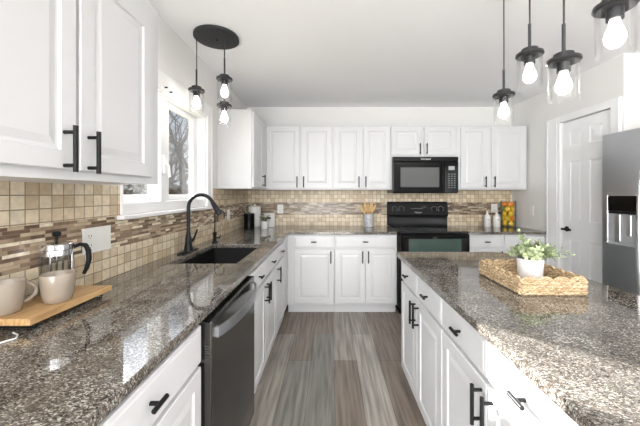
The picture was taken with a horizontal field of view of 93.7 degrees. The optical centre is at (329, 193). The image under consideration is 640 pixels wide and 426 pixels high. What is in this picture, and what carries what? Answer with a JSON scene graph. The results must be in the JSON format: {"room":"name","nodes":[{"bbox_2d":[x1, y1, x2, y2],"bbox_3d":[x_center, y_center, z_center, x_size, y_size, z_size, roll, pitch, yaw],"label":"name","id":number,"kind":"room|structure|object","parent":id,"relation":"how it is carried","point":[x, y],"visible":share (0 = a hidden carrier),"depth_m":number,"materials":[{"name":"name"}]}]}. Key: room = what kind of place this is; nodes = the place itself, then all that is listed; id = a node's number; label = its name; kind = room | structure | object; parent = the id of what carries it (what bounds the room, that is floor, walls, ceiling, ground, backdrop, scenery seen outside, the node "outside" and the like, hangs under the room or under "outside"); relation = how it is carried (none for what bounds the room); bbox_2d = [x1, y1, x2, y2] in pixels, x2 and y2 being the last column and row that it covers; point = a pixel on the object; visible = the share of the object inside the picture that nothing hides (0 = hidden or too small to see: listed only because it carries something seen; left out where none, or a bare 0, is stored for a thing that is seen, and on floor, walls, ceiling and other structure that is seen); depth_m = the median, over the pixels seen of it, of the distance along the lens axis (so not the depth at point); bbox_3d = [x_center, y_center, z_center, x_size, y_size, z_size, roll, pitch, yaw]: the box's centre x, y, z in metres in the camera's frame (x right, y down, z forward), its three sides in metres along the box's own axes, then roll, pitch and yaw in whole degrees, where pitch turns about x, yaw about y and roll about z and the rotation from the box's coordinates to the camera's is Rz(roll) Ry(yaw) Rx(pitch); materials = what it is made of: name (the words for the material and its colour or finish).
{"room":"kitchen","nodes":[
{"label":"kitchen","id":0,"kind":"room"},
{"bbox_2d":[113,15,246,189],"bbox_3d":[-1.140,0.095,0.210,0.120,2.450,7.620,0,0,0],"label":"wall","id":1,"kind":"structure","parent":0,"point":[176,59],"depth_m":2.31,"materials":[{"name":"white paint"}]},
{"bbox_2d":[0,0,157,184],"bbox_3d":[-0.893,-0.426,0.917,0.372,0.768,0.834,0,0,0],"label":"upper cabinet","id":2,"kind":"object","parent":1,"relation":"attached to","point":[79,78],"visible":1,"depth_m":0.90,"materials":[{"name":"white paint"}]},
{"bbox_2d":[117,68,212,219],"bbox_3d":[-1.117,-0.325,2.135,0.165,0.910,1.250,0,0,0],"label":"window","id":3,"kind":"structure","parent":1,"relation":"in","point":[158,200],"depth_m":2.16,"materials":[{"name":"white paint"}]},
{"bbox_2d":[217,109,266,189],"bbox_3d":[-0.886,-0.431,3.384,0.386,0.758,1.028,0,0,0],"label":"upper cabinet","id":4,"kind":"object","parent":1,"relation":"attached to","point":[242,140],"visible":0.99,"depth_m":2.87,"materials":[{"name":"white paint"}]},
{"bbox_2d":[0,181,511,298],"bbox_3d":[0.640,0.154,1.850,3.439,0.509,4.100,0,0,0],"label":"backsplash","id":5,"kind":"structure","parent":1,"relation":"attached to","point":[30,212],"depth_m":1.68,"materials":[{"name":"tile"}]},
{"bbox_2d":[82,225,110,254],"bbox_3d":[-1.067,0.208,1.378,0.009,0.114,0.163,0,0,0],"label":"outlet","id":6,"kind":"object","parent":5,"relation":"attached to","point":[97,238],"visible":0.94,"depth_m":1.37,"materials":[{"name":"white plastic"}]},
{"bbox_2d":[87,233,92,239],"bbox_3d":[-1.065,0.187,1.330,0.003,0.028,0.032,0,0,0],"label":"socket","id":7,"kind":"object","parent":6,"relation":"attached to","point":[89,235],"depth_m":1.33,"materials":[{"name":"grey plastic"}]},
{"bbox_2d":[227,209,229,220],"bbox_3d":[-1.067,0.220,3.160,0.009,0.114,0.075,0,0,0],"label":"light switch","id":8,"kind":"object","parent":5,"relation":"attached to","point":[228,210],"visible":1,"depth_m":3.15,"materials":[{"name":"white plastic"}]},
{"bbox_2d":[277,205,282,212],"bbox_3d":[-0.644,0.195,3.887,0.075,0.114,0.009,0,0,0],"label":"outlet","id":9,"kind":"object","parent":5,"relation":"attached to","point":[279,207],"visible":1,"depth_m":3.89,"materials":[{"name":"white plastic"}]},
{"bbox_2d":[491,204,496,212],"bbox_3d":[2.130,0.185,3.887,0.080,0.114,0.009,0,0,0],"label":"outlet","id":10,"kind":"object","parent":5,"relation":"attached to","point":[493,206],"visible":0.94,"depth_m":3.89,"materials":[{"name":"white plastic"}]},
{"bbox_2d":[250,305,425,425],"bbox_3d":[1.800,1.370,0.210,6.000,0.100,7.620,0,0,0],"label":"floor","id":11,"kind":"structure","parent":0,"point":[321,368],"depth_m":2.16,"materials":[{"name":"grey wood"}]},
{"bbox_2d":[98,325,200,425],"bbox_3d":[-0.742,0.880,0.745,0.663,0.879,0.610,0,0,0],"label":"base cabinet","id":12,"kind":"object","parent":11,"relation":"on","point":[170,395],"visible":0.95,"depth_m":0.84,"materials":[{"name":"white paint"}]},
{"bbox_2d":[197,276,256,425],"bbox_3d":[-0.699,0.884,1.360,0.679,0.872,0.605,0,0,0],"label":"dishwasher","id":13,"kind":"object","parent":11,"relation":"on","point":[226,364],"visible":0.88,"depth_m":1.25,"materials":[{"name":"grey metal"}]},
{"bbox_2d":[248,249,276,393],"bbox_3d":[-0.742,0.889,2.092,0.663,0.862,0.840,0,0,0],"label":"base cabinet","id":14,"kind":"object","parent":11,"relation":"on","point":[264,274],"visible":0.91,"depth_m":2.05,"materials":[{"name":"white paint"}]},
{"bbox_2d":[275,237,286,335],"bbox_3d":[-0.742,0.880,2.899,0.663,0.879,0.770,0,0,0],"label":"base cabinet","id":15,"kind":"object","parent":11,"relation":"on","point":[281,249],"visible":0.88,"depth_m":2.73,"materials":[{"name":"white paint"}]},
{"bbox_2d":[287,235,333,311],"bbox_3d":[-0.209,0.880,3.560,0.515,0.879,0.658,0,0,0],"label":"base cabinet","id":16,"kind":"object","parent":11,"relation":"on","point":[310,258],"visible":0.98,"depth_m":3.27,"materials":[{"name":"white paint"}]},
{"bbox_2d":[334,235,396,311],"bbox_3d":[0.392,0.880,3.560,0.683,0.879,0.658,0,0,0],"label":"base cabinet","id":17,"kind":"object","parent":11,"relation":"on","point":[365,266],"visible":0.99,"depth_m":3.27,"materials":[{"name":"white paint"}]},
{"bbox_2d":[401,261,445,425],"bbox_3d":[0.765,0.880,1.706,0.618,0.879,0.758,0,0,0],"label":"base cabinet","id":18,"kind":"object","parent":11,"relation":"on","point":[422,329],"visible":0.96,"depth_m":1.59,"materials":[{"name":"white paint"}]},
{"bbox_2d":[387,202,469,313],"bbox_3d":[1.118,0.709,3.512,0.760,1.222,0.737,0,0,0],"label":"range","id":19,"kind":"object","parent":11,"relation":"on","point":[420,226],"visible":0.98,"depth_m":3.30,"materials":[{"name":"black metal"}]},
{"bbox_2d":[388,226,469,232],"bbox_3d":[1.118,0.410,3.515,0.760,0.018,0.619,0,0,0],"label":"cooktop","id":20,"kind":"object","parent":19,"relation":"in","point":[400,229],"depth_m":3.40,"materials":[{"name":"black glass"}]},
{"bbox_2d":[470,235,544,262],"bbox_3d":[1.929,0.880,3.560,0.855,0.879,0.658,0,0,0],"label":"base cabinet","id":21,"kind":"object","parent":11,"relation":"on","point":[478,243],"visible":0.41,"depth_m":3.27,"materials":[{"name":"white paint"}]},
{"bbox_2d":[451,226,545,234],"bbox_3d":[1.930,0.425,3.577,0.858,0.030,0.644,0,0,0],"label":"countertop","id":22,"kind":"structure","parent":21,"relation":"on","point":[474,230],"depth_m":3.37,"materials":[{"name":"beige stone"}]},
{"bbox_2d":[484,211,490,226],"bbox_3d":[1.958,0.308,3.735,0.076,0.202,0.077,0,0,0],"label":"bottle","id":23,"kind":"object","parent":22,"relation":"on","point":[487,219],"visible":0.97,"depth_m":3.71,"materials":[{"name":"white ceramic"}]},
{"bbox_2d":[493,211,500,226],"bbox_3d":[2.070,0.308,3.725,0.082,0.202,0.083,0,0,0],"label":"bottle","id":24,"kind":"object","parent":22,"relation":"on","point":[496,218],"visible":0.98,"depth_m":3.70,"materials":[{"name":"white ceramic"}]},
{"bbox_2d":[500,201,515,226],"bbox_3d":[2.236,0.247,3.765,0.178,0.325,0.178,0,0,0],"label":"glass jar","id":25,"kind":"object","parent":22,"relation":"on","point":[500,201],"visible":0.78,"depth_m":3.76,"materials":[{"name":"clear glass"}]},
{"bbox_2d":[443,300,577,425],"bbox_3d":[0.765,0.880,0.946,0.618,0.879,0.758,0,0,0],"label":"base cabinet","id":26,"kind":"object","parent":11,"relation":"on","point":[481,387],"visible":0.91,"depth_m":0.97,"materials":[{"name":"white paint"}]},
{"bbox_2d":[602,128,639,295],"bbox_3d":[2.470,0.432,1.890,0.840,1.775,0.910,0,0,0],"label":"refrigerator","id":27,"kind":"object","parent":11,"relation":"on","point":[620,150],"visible":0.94,"depth_m":2.18,"materials":[{"name":"grey metal"}]},
{"bbox_3d":[-0.742,0.881,0.119,0.663,0.879,0.638,0,0,0],"label":"base cabinet","id":28,"kind":"object","parent":11,"relation":"on","visible":0},
{"bbox_2d":[0,226,397,425],"bbox_3d":[-0.172,0.425,1.849,1.813,0.030,4.099,0,0,0],"label":"countertop","id":29,"kind":"structure","parent":28,"relation":"on","point":[80,362],"depth_m":0.88,"materials":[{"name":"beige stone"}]},
{"bbox_2d":[0,332,18,343],"bbox_3d":[-0.971,0.406,0.808,0.186,0.004,0.069,0,0,-36],"label":"cable","id":30,"kind":"object","parent":29,"relation":"on","point":[12,332],"visible":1,"depth_m":0.84,"materials":[{"name":"white plastic"}]},
{"bbox_2d":[0,285,111,327],"bbox_3d":[-0.977,0.389,1.051,0.184,0.040,0.332,0,0,0],"label":"serving board","id":31,"kind":"object","parent":29,"relation":"on","point":[33,311],"visible":0.7,"depth_m":0.98,"materials":[{"name":"brown wood"}]},
{"bbox_2d":[0,277,38,316],"bbox_3d":[-1.011,0.321,0.938,0.100,0.096,0.113,0,0,-7],"label":"mug","id":32,"kind":"object","parent":31,"relation":"on","point":[12,290],"visible":1,"depth_m":0.92,"materials":[{"name":"beige ceramic"}]},
{"bbox_2d":[38,269,76,303],"bbox_3d":[-0.943,0.321,1.040,0.114,0.096,0.099,0,0,43],"label":"mug","id":33,"kind":"object","parent":31,"relation":"on","point":[58,286],"visible":1,"depth_m":1.01,"materials":[{"name":"beige ceramic"}]},
{"bbox_2d":[38,231,91,295],"bbox_3d":[-1.017,0.253,1.145,0.113,0.233,0.145,0,0,0],"label":"press","id":34,"kind":"object","parent":31,"relation":"on","point":[57,248],"visible":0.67,"depth_m":1.11,"materials":[{"name":"silver glass"}]},
{"bbox_2d":[177,193,221,254],"bbox_3d":[-0.899,0.201,2.130,0.272,0.417,0.250,0,0,0],"label":"faucet","id":35,"kind":"object","parent":29,"relation":"on","point":[188,247],"visible":1,"depth_m":2.12,"materials":[{"name":"black metal"}]},
{"bbox_2d":[211,210,224,242],"bbox_3d":[-0.942,0.270,2.530,0.111,0.280,0.051,0,0,0],"label":"faucet","id":36,"kind":"object","parent":29,"relation":"on","point":[214,232],"visible":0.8,"depth_m":2.52,"materials":[{"name":"black metal"}]},
{"bbox_2d":[180,248,256,263],"bbox_3d":[-0.751,0.546,2.110,0.417,0.208,0.704,0,0,0],"label":"sink","id":37,"kind":"object","parent":29,"relation":"in","point":[214,255],"visible":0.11,"depth_m":2.44,"materials":[{"name":"black"}]},
{"bbox_2d":[244,212,253,228],"bbox_3d":[-0.955,0.309,3.545,0.122,0.200,0.122,0,0,0],"label":"canister","id":38,"kind":"object","parent":29,"relation":"on","point":[248,217],"visible":0.98,"depth_m":3.49,"materials":[{"name":"black ceramic"}]},
{"bbox_2d":[248,204,260,226],"bbox_3d":[-0.945,0.268,3.765,0.158,0.284,0.158,0,0,0],"label":"canister","id":39,"kind":"object","parent":29,"relation":"on","point":[256,210],"visible":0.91,"depth_m":3.71,"materials":[{"name":"white ceramic"}]},
{"bbox_2d":[259,215,271,228],"bbox_3d":[-0.758,0.332,3.536,0.151,0.156,0.180,0,0,0],"label":"potted plant","id":40,"kind":"object","parent":29,"relation":"on","point":[264,223],"visible":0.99,"depth_m":3.51,"materials":[{"name":"green plant"}]},
{"bbox_2d":[263,212,275,226],"bbox_3d":[-0.762,0.321,3.770,0.152,0.178,0.152,0,0,0],"label":"canister","id":41,"kind":"object","parent":29,"relation":"on","point":[271,223],"visible":0.79,"depth_m":3.71,"materials":[{"name":"white ceramic"}]},
{"bbox_2d":[363,214,373,226],"bbox_3d":[0.483,0.331,3.765,0.130,0.158,0.130,0,0,0],"label":"utensil crock","id":42,"kind":"object","parent":29,"relation":"on","point":[368,219],"visible":0.96,"depth_m":3.71,"materials":[{"name":"grey stone"}]},
{"bbox_3d":[0.765,0.881,0.186,0.618,0.879,0.758,0,0,0],"label":"cabinet","id":43,"kind":"object","parent":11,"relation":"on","visible":0},
{"bbox_2d":[397,252,639,425],"bbox_3d":[0.860,0.425,0.940,0.780,0.030,2.380,0,0,0],"label":"countertop","id":44,"kind":"structure","parent":43,"relation":"on","point":[582,352],"depth_m":0.90,"materials":[{"name":"beige stone"}]},
{"bbox_2d":[478,259,588,295],"bbox_3d":[0.904,0.372,1.377,0.285,0.077,0.349,0,0,0],"label":"woven tray","id":45,"kind":"object","parent":44,"relation":"on","point":[554,281],"visible":0.86,"depth_m":1.22,"materials":[{"name":"wicker"}]},
{"bbox_2d":[507,229,574,278],"bbox_3d":[0.973,0.276,1.407,0.283,0.231,0.161,0,0,-19],"label":"potted plant","id":46,"kind":"object","parent":45,"relation":"on","point":[530,261],"visible":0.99,"depth_m":1.36,"materials":[{"name":"green plant"}]},
{"bbox_2d":[247,107,511,125],"bbox_3d":[0.640,0.095,3.960,3.440,2.450,0.120,0,0,0],"label":"wall","id":47,"kind":"structure","parent":0,"point":[271,116],"depth_m":3.90,"materials":[{"name":"white paint"}]},
{"bbox_2d":[267,126,332,189],"bbox_3d":[-0.365,-0.431,3.706,0.790,0.758,0.386,0,0,0],"label":"upper cabinet","id":48,"kind":"object","parent":47,"relation":"attached to","point":[298,157],"visible":0.99,"depth_m":3.55,"materials":[{"name":"white paint"}]},
{"bbox_2d":[333,126,391,189],"bbox_3d":[0.384,-0.431,3.706,0.703,0.758,0.386,0,0,0],"label":"upper cabinet","id":49,"kind":"object","parent":47,"relation":"attached to","point":[362,158],"visible":0.98,"depth_m":3.55,"materials":[{"name":"white paint"}]},
{"bbox_2d":[387,157,457,192],"bbox_3d":[1.118,-0.223,3.684,0.760,0.429,0.422,0,0,0],"label":"microwave","id":50,"kind":"object","parent":47,"relation":"attached to","point":[409,174],"visible":1,"depth_m":3.50,"materials":[{"name":"black plastic"}]},
{"bbox_2d":[391,126,455,156],"bbox_3d":[1.111,-0.625,3.706,0.776,0.370,0.386,0,0,0],"label":"upper cabinet","id":51,"kind":"object","parent":47,"relation":"attached to","point":[406,141],"visible":0.98,"depth_m":3.55,"materials":[{"name":"white paint"}]},
{"bbox_2d":[456,126,525,189],"bbox_3d":[1.920,-0.431,3.706,0.838,0.758,0.386,0,0,0],"label":"upper cabinet","id":52,"kind":"object","parent":47,"relation":"attached to","point":[489,157],"visible":0.99,"depth_m":3.55,"materials":[{"name":"white paint"}]},
{"bbox_2d":[147,0,639,106],"bbox_3d":[1.800,-1.180,0.210,6.000,0.100,7.620,0,0,0],"label":"ceiling","id":53,"kind":"structure","parent":0,"point":[289,53],"depth_m":2.27,"materials":[{"name":"white paint"}]},
{"bbox_2d":[188,24,238,122],"bbox_3d":[-0.813,-0.824,2.148,0.310,0.612,0.314,0,0,37],"label":"pendant light","id":54,"kind":"object","parent":53,"relation":"hanging from","point":[209,35],"visible":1,"depth_m":2.11,"materials":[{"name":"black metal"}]},
{"bbox_2d":[492,0,515,118],"bbox_3d":[0.950,-0.761,1.640,0.120,0.738,0.120,0,0,0],"label":"pendant light","id":55,"kind":"object","parent":53,"relation":"hanging from","point":[502,95],"visible":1,"depth_m":1.63,"materials":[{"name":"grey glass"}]},
{"bbox_2d":[515,0,544,83],"bbox_3d":[0.898,-0.804,1.350,0.120,0.652,0.120,0,0,0],"label":"pendant light","id":56,"kind":"object","parent":53,"relation":"hanging from","point":[527,55],"visible":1,"depth_m":1.33,"materials":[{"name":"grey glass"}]},
{"bbox_2d":[546,0,582,94],"bbox_3d":[0.880,-0.741,1.130,0.120,0.776,0.120,0,0,0],"label":"pendant light","id":57,"kind":"object","parent":53,"relation":"hanging from","point":[562,61],"visible":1,"depth_m":1.12,"materials":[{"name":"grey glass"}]},
{"bbox_2d":[591,0,639,48],"bbox_3d":[0.883,-0.781,0.930,0.120,0.696,0.120,0,0,0],"label":"pendant light","id":58,"kind":"object","parent":53,"relation":"hanging from","point":[613,11],"visible":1,"depth_m":0.92,"materials":[{"name":"grey glass"}]},
{"bbox_2d":[512,53,635,268],"bbox_3d":[2.410,0.095,3.215,0.100,2.450,1.610,0,0,0],"label":"wall","id":59,"kind":"structure","parent":0,"point":[616,77],"depth_m":3.15,"materials":[{"name":"white paint"}]},
{"bbox_2d":[529,206,533,215],"bbox_3d":[2.355,0.195,3.510,0.009,0.114,0.072,0,0,0],"label":"light switch","id":60,"kind":"object","parent":59,"relation":"attached to","point":[531,208],"visible":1,"depth_m":3.50,"materials":[{"name":"white plastic"}]},
{"bbox_2d":[546,96,621,267],"bbox_3d":[2.348,0.265,2.837,0.022,2.110,0.835,0,0,0],"label":"trim","id":61,"kind":"structure","parent":59,"relation":"attached to","point":[553,126],"depth_m":3.10,"materials":[{"name":"white paint"}]},
{"bbox_2d":[561,109,609,282],"bbox_3d":[2.361,0.297,2.785,0.092,2.033,0.542,0,0,0],"label":"door","id":62,"kind":"structure","parent":59,"relation":"in","point":[582,137],"depth_m":2.81,"materials":[{"name":"white paint"}]},
{"bbox_2d":[636,53,639,127],"bbox_3d":[2.755,0.095,2.460,0.590,2.450,0.100,0,0,0],"label":"wall","id":63,"kind":"structure","parent":0,"point":[637,54],"depth_m":2.41,"materials":[{"name":"white paint"}]},
{"label":"outside","id":64,"kind":"structure","parent":0,"visible":0},
{"bbox_3d":[-30.600,1.670,25.000,58.800,0.100,90.000,0,0,0],"label":"lawn","id":65,"kind":"structure","parent":64,"visible":0},
{"bbox_2d":[123,175,188,201],"bbox_3d":[-10.756,0.321,9.429,19.782,3.132,4.775,0,0,-42],"label":"undergrowth","id":66,"kind":"object","parent":65,"relation":"on","point":[136,189],"visible":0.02,"depth_m":11.70,"materials":[{"name":"white plant"}]},
{"bbox_2d":[141,110,188,199],"bbox_3d":[-5.896,-1.787,11.840,5.949,6.831,6.027,0,0,17],"label":"bare tree","id":67,"kind":"object","parent":65,"relation":"on","point":[179,150],"visible":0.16,"depth_m":11.34,"materials":[{"name":"grey plant"}]},
{"bbox_2d":[169,116,188,193],"bbox_3d":[-11.332,-2.724,19.948,6.095,8.692,6.466,0,0,-4],"label":"bare tree","id":68,"kind":"object","parent":65,"relation":"on","point":[172,162],"visible":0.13,"depth_m":19.71,"materials":[{"name":"grey plant"}]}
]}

